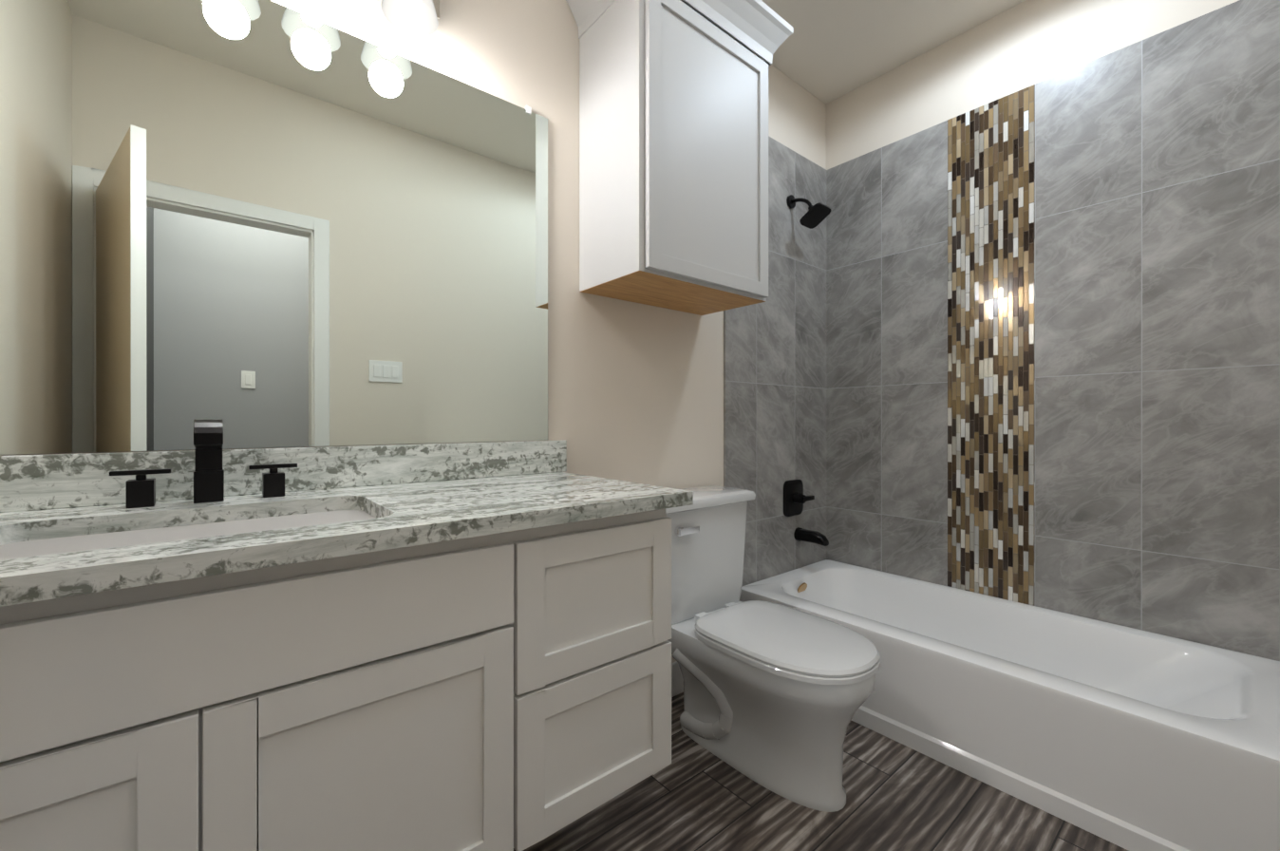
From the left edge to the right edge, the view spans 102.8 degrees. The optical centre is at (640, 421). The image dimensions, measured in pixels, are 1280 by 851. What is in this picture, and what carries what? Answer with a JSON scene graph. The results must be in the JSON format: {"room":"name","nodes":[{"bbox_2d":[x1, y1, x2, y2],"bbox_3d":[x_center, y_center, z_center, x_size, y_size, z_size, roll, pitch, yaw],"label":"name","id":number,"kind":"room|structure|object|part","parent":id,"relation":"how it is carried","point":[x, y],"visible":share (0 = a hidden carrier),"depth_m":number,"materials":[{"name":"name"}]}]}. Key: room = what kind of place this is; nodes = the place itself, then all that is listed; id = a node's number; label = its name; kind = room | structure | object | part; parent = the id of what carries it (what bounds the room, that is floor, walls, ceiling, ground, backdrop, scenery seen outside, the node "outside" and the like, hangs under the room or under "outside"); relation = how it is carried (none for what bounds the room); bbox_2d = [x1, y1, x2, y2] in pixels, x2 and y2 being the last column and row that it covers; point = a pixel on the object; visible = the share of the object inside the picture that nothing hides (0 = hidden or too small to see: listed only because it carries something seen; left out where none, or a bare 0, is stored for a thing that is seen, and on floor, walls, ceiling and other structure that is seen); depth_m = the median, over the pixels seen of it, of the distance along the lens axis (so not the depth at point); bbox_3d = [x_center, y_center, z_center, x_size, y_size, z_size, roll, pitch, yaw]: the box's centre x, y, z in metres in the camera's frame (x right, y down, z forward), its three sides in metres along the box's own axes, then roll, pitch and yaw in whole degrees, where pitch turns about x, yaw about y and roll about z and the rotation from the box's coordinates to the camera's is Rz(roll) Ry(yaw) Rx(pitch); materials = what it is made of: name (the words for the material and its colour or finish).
{"room":"bathroom","nodes":[
{"label":"bathroom","id":0,"kind":"room"},
{"bbox_2d":[0,0,826,662],"bbox_3d":[-0.178,-0.300,1.777,3.091,2.700,0.100,0,0,-40],"label":"wall","id":1,"kind":"structure","parent":0,"point":[634,391],"depth_m":1.70,"materials":[{"name":"beige paint"}]},
{"bbox_2d":[0,0,547,454],"bbox_3d":[-0.771,-0.453,1.212,1.250,1.022,0.009,0,0,-40],"label":"mirror","id":2,"kind":"object","parent":1,"relation":"attached to","point":[260,224],"visible":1,"depth_m":1.14,"materials":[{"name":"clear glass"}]},
{"bbox_2d":[0,439,566,509],"bbox_3d":[-0.745,0.110,1.227,1.312,0.100,0.020,0,0,-40],"label":"backsplash","id":3,"kind":"structure","parent":1,"relation":"attached to","point":[27,481],"depth_m":1.16,"materials":[{"name":"white stone"}]},
{"bbox_2d":[0,509,671,850],"bbox_3d":[-0.591,0.489,0.991,1.248,0.587,0.579,0,0,-40],"label":"bathroom vanity","id":4,"kind":"object","parent":1,"relation":"attached to","point":[209,643],"depth_m":0.76,"materials":[{"name":"white paint"}]},
{"bbox_2d":[0,471,693,608],"bbox_3d":[-0.566,0.178,0.996,1.292,0.035,0.604,0,0,-40],"label":"countertop","id":5,"kind":"structure","parent":4,"relation":"on","point":[424,513],"depth_m":0.85,"materials":[{"name":"white stone"}]},
{"bbox_2d":[0,502,372,555],"bbox_3d":[-0.707,0.254,0.834,0.534,0.142,0.349,0,0,-40],"label":"sink","id":6,"kind":"object","parent":5,"relation":"in","point":[109,534],"depth_m":0.90,"materials":[{"name":"white ceramic"}]},
{"bbox_2d":[106,418,300,506],"bbox_3d":[-0.838,0.077,1.000,0.288,0.166,0.122,0,0,-40],"label":"faucet","id":7,"kind":"object","parent":5,"relation":"on","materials":[{"name":"black metal"}]},
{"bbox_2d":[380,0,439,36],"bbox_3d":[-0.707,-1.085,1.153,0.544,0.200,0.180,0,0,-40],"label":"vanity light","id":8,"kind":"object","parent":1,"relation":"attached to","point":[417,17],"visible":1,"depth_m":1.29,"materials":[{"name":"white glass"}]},
{"bbox_2d":[671,660,683,696],"bbox_3d":[0.033,0.987,1.880,0.837,0.125,0.013,0,0,-40],"label":"baseboard","id":9,"kind":"structure","parent":1,"relation":"attached to","point":[677,683],"depth_m":1.95,"materials":[{"name":"white wood"}]},
{"bbox_2d":[565,0,793,315],"bbox_3d":[0.149,-0.909,1.729,0.700,0.962,0.386,0,0,-40],"label":"upper cabinet","id":10,"kind":"object","parent":1,"relation":"attached to","point":[673,154],"visible":1,"depth_m":1.60,"materials":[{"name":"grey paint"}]},
{"bbox_3d":[0.234,-0.850,1.634,0.556,0.822,0.020,0,0,-40],"label":"door","id":11,"kind":"part","parent":10,"relation":"part of","materials":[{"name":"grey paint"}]},
{"bbox_2d":[723,135,826,586],"bbox_3d":[0.658,-0.126,2.398,0.787,2.350,0.012,0,0,-40],"label":"wall tile","id":12,"kind":"structure","parent":1,"relation":"attached to","point":[774,391],"depth_m":2.40,"materials":[{"name":"grey tile"}]},
{"bbox_2d":[783,194,831,545],"bbox_3d":[0.792,-0.250,2.379,0.163,1.652,0.188,0,0,-40],"label":"shower","id":13,"kind":"object","parent":12,"relation":"attached to","point":[795,498],"visible":1,"depth_m":2.40,"materials":[{"name":"black metal"}]},
{"bbox_2d":[513,691,1128,850],"bbox_3d":[0.828,1.091,0.566,3.491,0.080,3.450,0,0,-40],"label":"floor","id":14,"kind":"structure","parent":0,"point":[693,796],"depth_m":1.36,"materials":[{"name":"tile"}]},
{"bbox_2d":[665,485,880,811],"bbox_3d":[0.356,0.652,1.627,0.488,0.796,0.775,0,0,-40],"label":"toilet","id":15,"kind":"object","parent":14,"relation":"on","point":[776,696],"visible":0.98,"depth_m":1.50,"materials":[{"name":"white ceramic"}]},
{"bbox_3d":[0.154,0.355,1.673,0.092,0.034,0.028,0,0,-40],"label":"lever","id":16,"kind":"part","parent":15,"relation":"part of","materials":[{"name":"silver metal"}]},
{"bbox_3d":[0.183,0.458,1.836,0.488,0.409,0.233,0,0,-40],"label":"tank","id":17,"kind":"part","parent":15,"relation":"part of","materials":[{"name":"white ceramic"}]},
{"bbox_3d":[0.429,0.642,1.539,0.384,0.044,0.546,0,0,-40],"label":"seat","id":18,"kind":"part","parent":15,"relation":"part of","materials":[{"name":"white ceramic"}]},
{"bbox_2d":[739,559,1279,850],"bbox_3d":[1.172,0.880,1.837,0.710,0.340,1.506,0,0,-40],"label":"bathtub","id":19,"kind":"object","parent":14,"relation":"on","point":[1128,738],"visible":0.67,"depth_m":1.48,"materials":[{"name":"white ceramic"}]},
{"bbox_2d":[761,0,1025,104],"bbox_3d":[0.828,-1.689,0.564,3.491,0.080,3.450,0,0,-40],"label":"ceiling","id":20,"kind":"structure","parent":0,"point":[826,51],"depth_m":2.18,"materials":[{"name":"beige paint"}]},
{"bbox_2d":[826,0,1239,169],"bbox_3d":[1.564,-0.300,2.020,0.100,2.700,1.750,0,0,-40],"label":"wall","id":21,"kind":"structure","parent":0,"point":[1025,44],"depth_m":2.09,"materials":[{"name":"beige paint"}]},
{"bbox_2d":[947,84,1035,605],"bbox_3d":[1.430,-0.126,2.093,0.013,2.350,0.304,0,0,-40],"label":"wall tile","id":22,"kind":"structure","parent":21,"relation":"attached to","point":[990,321],"depth_m":2.08,"materials":[{"name":"multicoloured tile"}]},
{"bbox_2d":[826,0,1279,660],"bbox_3d":[1.489,-0.125,2.023,0.012,2.350,1.650,0,0,-40],"label":"wall tile","id":23,"kind":"structure","parent":21,"relation":"attached to","point":[1157,332],"depth_m":1.78,"materials":[{"name":"grey tile"}]}
]}

